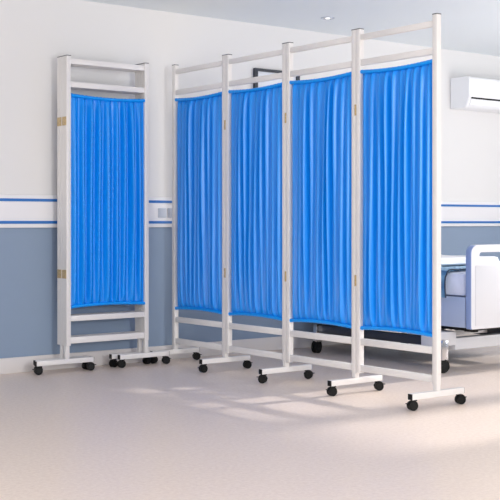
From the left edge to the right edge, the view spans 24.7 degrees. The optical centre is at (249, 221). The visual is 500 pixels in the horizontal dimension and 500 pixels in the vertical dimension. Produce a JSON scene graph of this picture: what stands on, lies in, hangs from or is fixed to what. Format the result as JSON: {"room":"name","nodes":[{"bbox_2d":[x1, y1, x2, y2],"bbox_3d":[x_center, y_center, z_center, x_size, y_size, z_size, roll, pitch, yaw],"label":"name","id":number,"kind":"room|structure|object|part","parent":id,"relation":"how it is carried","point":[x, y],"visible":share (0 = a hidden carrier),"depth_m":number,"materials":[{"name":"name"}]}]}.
{"room":"hospital room","nodes":[
{"label":"hospital room","id":0,"kind":"room"},
{"bbox_2d":[0,334,499,499],"bbox_3d":[1.121,0.991,3.502,12.050,0.100,9.180,0,0,-38],"label":"floor","id":1,"kind":"structure","parent":0,"point":[175,430],"depth_m":5.05,"materials":[{"name":"plastic"}]},
{"bbox_2d":[32,55,170,374],"bbox_3d":[-0.943,-0.051,7.309,0.993,1.983,0.161,0,0,-38],"label":"folding screen","id":2,"kind":"object","parent":1,"relation":"on","point":[103,143],"visible":1,"depth_m":7.27,"materials":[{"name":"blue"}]},
{"bbox_3d":[-1.196,-0.133,7.195,0.031,1.811,0.031,0,0,-38],"label":"post","id":3,"kind":"part","parent":2,"relation":"part of","materials":[{"name":"white metal"}]},
{"bbox_3d":[-1.177,-0.133,7.170,0.031,1.811,0.031,0,0,-38],"label":"post","id":4,"kind":"part","parent":2,"relation":"part of","materials":[{"name":"white metal"}]},
{"bbox_3d":[-1.179,0.798,7.177,0.027,0.115,0.027,0,0,-38],"label":"leg","id":5,"kind":"part","parent":2,"relation":"part of","materials":[{"name":"white metal"}]},
{"bbox_3d":[-1.158,-0.133,7.145,0.031,1.811,0.031,0,0,-38],"label":"post","id":6,"kind":"part","parent":2,"relation":"part of","materials":[{"name":"white metal"}]},
{"bbox_3d":[-1.147,0.798,7.136,0.027,0.115,0.027,0,0,-38],"label":"leg","id":7,"kind":"part","parent":2,"relation":"part of","materials":[{"name":"white metal"}]},
{"bbox_3d":[-1.139,-0.133,7.120,0.031,1.811,0.031,0,0,-38],"label":"post","id":8,"kind":"part","parent":2,"relation":"part of","materials":[{"name":"white metal"}]},
{"bbox_3d":[-0.969,-1.006,7.370,0.543,0.033,0.022,0,0,-38],"label":"rail","id":9,"kind":"part","parent":2,"relation":"part of","materials":[{"name":"white metal"}]},
{"bbox_3d":[-0.969,0.741,7.370,0.543,0.039,0.022,0,0,-38],"label":"rail","id":10,"kind":"part","parent":2,"relation":"part of","materials":[{"name":"white metal"}]},
{"bbox_3d":[-0.969,-0.861,7.370,0.543,0.035,0.022,0,0,-38],"label":"rail","id":11,"kind":"part","parent":2,"relation":"part of","materials":[{"name":"white metal"}]},
{"bbox_3d":[-0.950,0.604,7.345,0.543,0.035,0.022,0,0,-38],"label":"rail","id":12,"kind":"part","parent":2,"relation":"part of","materials":[{"name":"white metal"}]},
{"bbox_3d":[-0.950,-0.861,7.345,0.543,0.035,0.022,0,0,-38],"label":"rail","id":13,"kind":"part","parent":2,"relation":"part of","materials":[{"name":"white metal"}]},
{"bbox_3d":[-0.930,0.741,7.320,0.543,0.039,0.022,0,0,-38],"label":"rail","id":14,"kind":"part","parent":2,"relation":"part of","materials":[{"name":"white metal"}]},
{"bbox_3d":[-0.930,-1.006,7.320,0.543,0.033,0.022,0,0,-38],"label":"rail","id":15,"kind":"part","parent":2,"relation":"part of","materials":[{"name":"white metal"}]},
{"bbox_3d":[-0.950,-1.006,7.345,0.543,0.033,0.022,0,0,-38],"label":"rail","id":16,"kind":"part","parent":2,"relation":"part of","materials":[{"name":"white metal"}]},
{"bbox_3d":[-0.911,0.741,7.295,0.543,0.039,0.022,0,0,-38],"label":"rail","id":17,"kind":"part","parent":2,"relation":"part of","materials":[{"name":"white metal"}]},
{"bbox_3d":[-0.911,0.604,7.295,0.543,0.035,0.022,0,0,-38],"label":"rail","id":18,"kind":"part","parent":2,"relation":"part of","materials":[{"name":"white metal"}]},
{"bbox_3d":[-0.911,-0.861,7.295,0.543,0.035,0.022,0,0,-38],"label":"rail","id":19,"kind":"part","parent":2,"relation":"part of","materials":[{"name":"white metal"}]},
{"bbox_3d":[-0.911,-1.006,7.295,0.543,0.033,0.022,0,0,-38],"label":"rail","id":20,"kind":"part","parent":2,"relation":"part of","materials":[{"name":"white metal"}]},
{"bbox_2d":[71,97,143,304],"bbox_3d":[-0.892,-0.132,7.280,0.553,1.325,0.052,0,0,-38],"label":"curtain","id":21,"kind":"object","parent":2,"relation":"hanging from","point":[107,134],"depth_m":7.27,"materials":[{"name":"blue fabric"}]},
{"bbox_3d":[-0.950,0.741,7.345,0.543,0.039,0.022,0,0,-38],"label":"rail","id":22,"kind":"part","parent":2,"relation":"part of","materials":[{"name":"white metal"}]},
{"bbox_3d":[-0.930,-0.861,7.320,0.543,0.035,0.022,0,0,-38],"label":"rail","id":23,"kind":"part","parent":2,"relation":"part of","materials":[{"name":"white metal"}]},
{"bbox_3d":[-0.930,0.604,7.320,0.543,0.035,0.022,0,0,-38],"label":"rail","id":24,"kind":"part","parent":2,"relation":"part of","materials":[{"name":"white metal"}]},
{"bbox_3d":[-0.742,-0.133,7.545,0.031,1.811,0.031,0,0,-38],"label":"post","id":25,"kind":"part","parent":2,"relation":"part of","materials":[{"name":"white metal"}]},
{"bbox_3d":[-0.722,-0.133,7.520,0.031,1.811,0.031,0,0,-38],"label":"post","id":26,"kind":"part","parent":2,"relation":"part of","materials":[{"name":"white metal"}]},
{"bbox_3d":[-0.726,0.798,7.518,0.027,0.115,0.027,0,0,-38],"label":"leg","id":27,"kind":"part","parent":2,"relation":"part of","materials":[{"name":"white metal"}]},
{"bbox_3d":[-0.703,-0.133,7.495,0.031,1.811,0.031,0,0,-38],"label":"post","id":28,"kind":"part","parent":2,"relation":"part of","materials":[{"name":"white metal"}]},
{"bbox_3d":[-0.684,0.798,7.470,0.027,0.115,0.027,0,0,-38],"label":"leg","id":29,"kind":"part","parent":2,"relation":"part of","materials":[{"name":"white metal"}]},
{"bbox_3d":[-0.684,-0.133,7.470,0.031,1.811,0.031,0,0,-38],"label":"post","id":30,"kind":"part","parent":2,"relation":"part of","materials":[{"name":"white metal"}]},
{"bbox_2d":[150,13,465,410],"bbox_3d":[0.217,-0.059,6.742,0.415,2.000,2.449,0,0,-38],"label":"folding screen","id":31,"kind":"object","parent":1,"relation":"on","point":[318,200],"visible":1,"depth_m":6.52,"materials":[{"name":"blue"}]},
{"bbox_3d":[-0.503,-0.114,7.679,0.033,1.882,0.033,0,0,-38],"label":"post","id":32,"kind":"part","parent":31,"relation":"part of","materials":[{"name":"white metal"}]},
{"bbox_3d":[-0.330,0.798,7.454,0.024,0.035,0.538,0,0,-38],"label":"rail","id":33,"kind":"part","parent":31,"relation":"part of","materials":[{"name":"white metal"}]},
{"bbox_3d":[-0.330,0.654,7.454,0.024,0.035,0.538,0,0,-38],"label":"rail","id":34,"kind":"part","parent":31,"relation":"part of","materials":[{"name":"white metal"}]},
{"bbox_3d":[-0.330,-0.871,7.454,0.024,0.033,0.538,0,0,-38],"label":"rail","id":35,"kind":"part","parent":31,"relation":"part of","materials":[{"name":"white metal"}]},
{"bbox_3d":[-0.330,-1.010,7.454,0.024,0.030,0.538,0,0,-38],"label":"rail","id":36,"kind":"part","parent":31,"relation":"part of","materials":[{"name":"white metal"}]},
{"bbox_2d":[177,95,221,310],"bbox_3d":[-0.341,-0.121,7.445,0.050,1.400,0.536,0,0,-38],"label":"curtain","id":37,"kind":"object","parent":31,"relation":"hanging from","point":[199,119],"depth_m":7.43,"materials":[{"name":"blue fabric"}]},
{"bbox_3d":[-0.156,-0.114,7.228,0.033,1.882,0.033,0,0,-38],"label":"post","id":38,"kind":"part","parent":31,"relation":"part of","materials":[{"name":"white metal"}]},
{"bbox_3d":[-0.135,-0.114,7.201,0.033,1.882,0.033,0,0,-38],"label":"post","id":39,"kind":"part","parent":31,"relation":"part of","materials":[{"name":"white metal"}]},
{"bbox_3d":[0.039,0.798,6.976,0.024,0.035,0.538,0,0,-38],"label":"rail","id":40,"kind":"part","parent":31,"relation":"part of","materials":[{"name":"white metal"}]},
{"bbox_3d":[0.039,0.654,6.976,0.024,0.035,0.538,0,0,-38],"label":"rail","id":41,"kind":"part","parent":31,"relation":"part of","materials":[{"name":"white metal"}]},
{"bbox_3d":[0.039,-0.871,6.976,0.024,0.033,0.538,0,0,-38],"label":"rail","id":42,"kind":"part","parent":31,"relation":"part of","materials":[{"name":"white metal"}]},
{"bbox_3d":[0.039,-1.010,6.976,0.024,0.030,0.538,0,0,-38],"label":"rail","id":43,"kind":"part","parent":31,"relation":"part of","materials":[{"name":"white metal"}]},
{"bbox_2d":[231,86,281,316],"bbox_3d":[0.028,-0.121,6.967,0.048,1.400,0.536,0,0,-38],"label":"curtain","id":44,"kind":"object","parent":31,"relation":"hanging from","point":[256,113],"depth_m":6.95,"materials":[{"name":"blue fabric"}]},
{"bbox_3d":[0.212,-0.114,6.750,0.033,1.882,0.033,0,0,-38],"label":"post","id":45,"kind":"part","parent":31,"relation":"part of","materials":[{"name":"white metal"}]},
{"bbox_3d":[0.233,-0.114,6.723,0.033,1.882,0.033,0,0,-38],"label":"post","id":46,"kind":"part","parent":31,"relation":"part of","materials":[{"name":"white metal"}]},
{"bbox_3d":[0.407,0.798,6.497,0.024,0.035,0.538,0,0,-38],"label":"rail","id":47,"kind":"part","parent":31,"relation":"part of","materials":[{"name":"white metal"}]},
{"bbox_3d":[0.407,0.654,6.497,0.024,0.035,0.538,0,0,-38],"label":"rail","id":48,"kind":"part","parent":31,"relation":"part of","materials":[{"name":"white metal"}]},
{"bbox_3d":[0.407,-0.871,6.497,0.024,0.033,0.538,0,0,-38],"label":"rail","id":49,"kind":"part","parent":31,"relation":"part of","materials":[{"name":"white metal"}]},
{"bbox_3d":[0.407,-1.010,6.497,0.024,0.030,0.538,0,0,-38],"label":"rail","id":50,"kind":"part","parent":31,"relation":"part of","materials":[{"name":"white metal"}]},
{"bbox_2d":[292,75,351,324],"bbox_3d":[0.395,-0.121,6.488,0.052,1.400,0.536,0,0,-38],"label":"curtain","id":51,"kind":"object","parent":31,"relation":"hanging from","point":[321,107],"depth_m":6.49,"materials":[{"name":"blue fabric"}]},
{"bbox_3d":[0.581,-0.114,6.272,0.033,1.882,0.033,0,0,-38],"label":"post","id":52,"kind":"part","parent":31,"relation":"part of","materials":[{"name":"white metal"}]},
{"bbox_3d":[0.581,0.831,6.271,0.028,0.050,0.028,0,0,-38],"label":"leg","id":53,"kind":"part","parent":31,"relation":"part of","materials":[{"name":"white metal"}]},
{"bbox_3d":[0.602,-0.114,6.245,0.033,1.882,0.033,0,0,-38],"label":"post","id":54,"kind":"part","parent":31,"relation":"part of","materials":[{"name":"white metal"}]},
{"bbox_3d":[0.775,0.798,6.019,0.024,0.035,0.538,0,0,-38],"label":"rail","id":55,"kind":"part","parent":31,"relation":"part of","materials":[{"name":"white metal"}]},
{"bbox_3d":[0.775,0.654,6.019,0.024,0.035,0.538,0,0,-38],"label":"rail","id":56,"kind":"part","parent":31,"relation":"part of","materials":[{"name":"white metal"}]},
{"bbox_3d":[0.775,-0.871,6.019,0.024,0.033,0.538,0,0,-38],"label":"rail","id":57,"kind":"part","parent":31,"relation":"part of","materials":[{"name":"white metal"}]},
{"bbox_3d":[0.775,-1.010,6.019,0.024,0.030,0.538,0,0,-38],"label":"rail","id":58,"kind":"part","parent":31,"relation":"part of","materials":[{"name":"white metal"}]},
{"bbox_2d":[363,64,431,332],"bbox_3d":[0.764,-0.121,6.011,0.050,1.400,0.536,0,0,-38],"label":"curtain","id":59,"kind":"object","parent":31,"relation":"hanging from","point":[397,101],"depth_m":6.01,"materials":[{"name":"blue fabric"}]},
{"bbox_3d":[0.949,-0.114,5.794,0.033,1.882,0.033,0,0,-38],"label":"post","id":60,"kind":"part","parent":31,"relation":"part of","materials":[{"name":"white metal"}]},
{"bbox_3d":[0.949,0.831,5.793,0.028,0.050,0.028,0,0,-38],"label":"leg","id":61,"kind":"part","parent":31,"relation":"part of","materials":[{"name":"white metal"}]},
{"bbox_2d":[311,244,499,372],"bbox_3d":[1.168,0.474,7.953,1.082,0.934,1.744,0,0,-38],"label":"hospital bed","id":62,"kind":"object","parent":1,"relation":"on","point":[478,312],"visible":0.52,"depth_m":7.14,"materials":[{"name":"white plastic"}]},
{"bbox_3d":[0.485,0.798,8.196,0.054,0.125,0.045,0,0,-38],"label":"caster stem","id":63,"kind":"part","parent":62,"relation":"part of","materials":[{"name":"silver metal"}]},
{"bbox_3d":[0.857,0.768,7.754,0.060,0.055,1.200,0,0,-38],"label":"rail","id":64,"kind":"part","parent":62,"relation":"part of","materials":[{"name":"grey metal"}]},
{"bbox_3d":[1.203,0.798,7.108,0.054,0.125,0.045,0,0,-38],"label":"caster stem","id":65,"kind":"part","parent":62,"relation":"part of","materials":[{"name":"silver metal"}]},
{"bbox_3d":[1.350,0.758,7.793,0.770,0.035,0.040,0,0,-38],"label":"lift arm","id":66,"kind":"part","parent":62,"relation":"part of","materials":[{"name":"white metal"}]},
{"bbox_3d":[0.842,0.561,7.706,0.030,0.190,1.638,0,0,-38],"label":"panel","id":67,"kind":"part","parent":62,"relation":"part of","materials":[{"name":"blue"}]},
{"bbox_2d":[446,270,465,296],"bbox_3d":[1.204,0.391,7.982,0.926,0.149,1.638,0,0,-38],"label":"pillow","id":68,"kind":"object","parent":62,"relation":"on","point":[455,280],"visible":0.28,"depth_m":7.13,"materials":[{"name":"white fabric"}]},
{"bbox_2d":[441,265,465,297],"bbox_3d":[1.381,0.383,7.701,0.974,0.181,0.735,0,0,-38],"label":"blanket","id":69,"kind":"object","parent":68,"relation":"on","point":[444,269],"visible":0.15,"depth_m":7.17,"materials":[{"name":"blue fabric"}]},
{"bbox_2d":[441,255,498,265],"bbox_3d":[1.140,0.266,8.066,0.920,0.059,0.850,0,0,-38],"label":"duvet","id":70,"kind":"object","parent":69,"relation":"on","point":[446,260],"visible":0.16,"depth_m":7.79,"materials":[{"name":"white fabric"}]},
{"bbox_3d":[1.204,0.611,7.983,0.850,0.137,1.620,0,0,-38],"label":"under frame","id":71,"kind":"part","parent":62,"relation":"part of","materials":[{"name":"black metal"}]},
{"bbox_3d":[1.721,0.403,7.312,0.950,0.521,0.045,0,0,-38],"label":"footboard","id":72,"kind":"part","parent":62,"relation":"part of","materials":[{"name":"white plastic"}]},
{"bbox_3d":[1.514,0.768,8.260,0.060,0.055,1.200,0,0,-38],"label":"rail","id":73,"kind":"part","parent":62,"relation":"part of","materials":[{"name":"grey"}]},
{"bbox_2d":[0,0,499,357],"bbox_3d":[-1.634,-0.249,7.079,12.050,2.380,0.150,0,0,-38],"label":"wall","id":74,"kind":"structure","parent":0,"point":[33,33],"depth_m":7.64,"materials":[{"name":"paint"}]},
{"bbox_2d":[158,208,165,217],"bbox_3d":[-0.595,-0.062,7.749,0.066,0.066,0.012,0,0,-38],"label":"switch plate","id":75,"kind":"object","parent":74,"relation":"attached to","point":[161,211],"visible":1,"depth_m":7.74,"materials":[{"name":"grey plastic"}]},
{"bbox_2d":[168,208,171,217],"bbox_3d":[-0.533,-0.062,7.797,0.066,0.066,0.012,0,0,-38],"label":"switch plate","id":76,"kind":"object","parent":74,"relation":"attached to","point":[169,209],"visible":0.52,"depth_m":7.78,"materials":[{"name":"grey plastic"}]},
{"bbox_2d":[0,330,401,373],"bbox_3d":[-1.643,0.892,6.968,11.900,0.097,0.014,0,0,-38],"label":"baseboard","id":77,"kind":"structure","parent":74,"relation":"attached to","point":[15,364],"depth_m":7.65,"materials":[{"name":"white"}]},
{"bbox_2d":[0,194,499,227],"bbox_3d":[-1.641,-0.067,6.965,11.900,0.206,0.022,0,0,-38],"label":"trim","id":78,"kind":"structure","parent":74,"relation":"attached to","point":[9,210],"depth_m":7.70,"materials":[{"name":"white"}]},
{"bbox_2d":[0,221,499,223],"bbox_3d":[-1.633,0.002,6.955,11.900,0.018,0.005,0,0,-38],"label":"trim","id":79,"kind":"structure","parent":74,"relation":"attached to","point":[1,222],"depth_m":7.70,"materials":[{"name":"blue paint"}]},
{"bbox_2d":[253,68,299,87],"bbox_3d":[0.198,-0.797,8.378,0.426,0.636,0.024,0,0,-38],"label":"picture frame","id":80,"kind":"object","parent":74,"relation":"attached to","point":[257,72],"visible":0.21,"depth_m":8.31,"materials":[{"name":"grey"}]},
{"bbox_2d":[258,71,295,86],"bbox_3d":[0.194,-0.797,8.383,0.366,0.594,0.011,0,0,-38],"label":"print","id":81,"kind":"object","parent":80,"relation":"attached to","point":[260,73],"depth_m":8.33},
{"bbox_2d":[451,76,499,112],"bbox_3d":[2.067,-1.073,9.697,0.831,0.257,0.214,0,0,-38],"label":"air conditioner","id":82,"kind":"object","parent":74,"relation":"attached to","point":[468,93],"visible":1,"depth_m":9.47,"materials":[{"name":"white plastic"}]},
{"bbox_2d":[471,97,499,100],"bbox_3d":[2.127,-1.025,9.619,0.781,0.017,0.017,0,0,-38],"label":"outlet","id":83,"kind":"object","parent":82,"relation":"attached to","point":[472,98],"depth_m":9.48,"materials":[{"name":"black plastic"}]},
{"bbox_2d":[83,0,499,56],"bbox_3d":[1.121,-1.489,3.502,12.050,0.100,9.180,0,0,-38],"label":"ceiling","id":84,"kind":"structure","parent":0,"point":[472,26],"depth_m":7.91,"materials":[{"name":"white paint"}]},
{"bbox_2d":[321,17,334,19],"bbox_3d":[0.548,-1.435,8.033,0.100,0.006,0.100,0,0,-38],"label":"recessed light","id":85,"kind":"object","parent":84,"relation":"in","point":[323,18],"visible":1,"depth_m":8.03,"materials":[{"name":"grey"}]}
]}

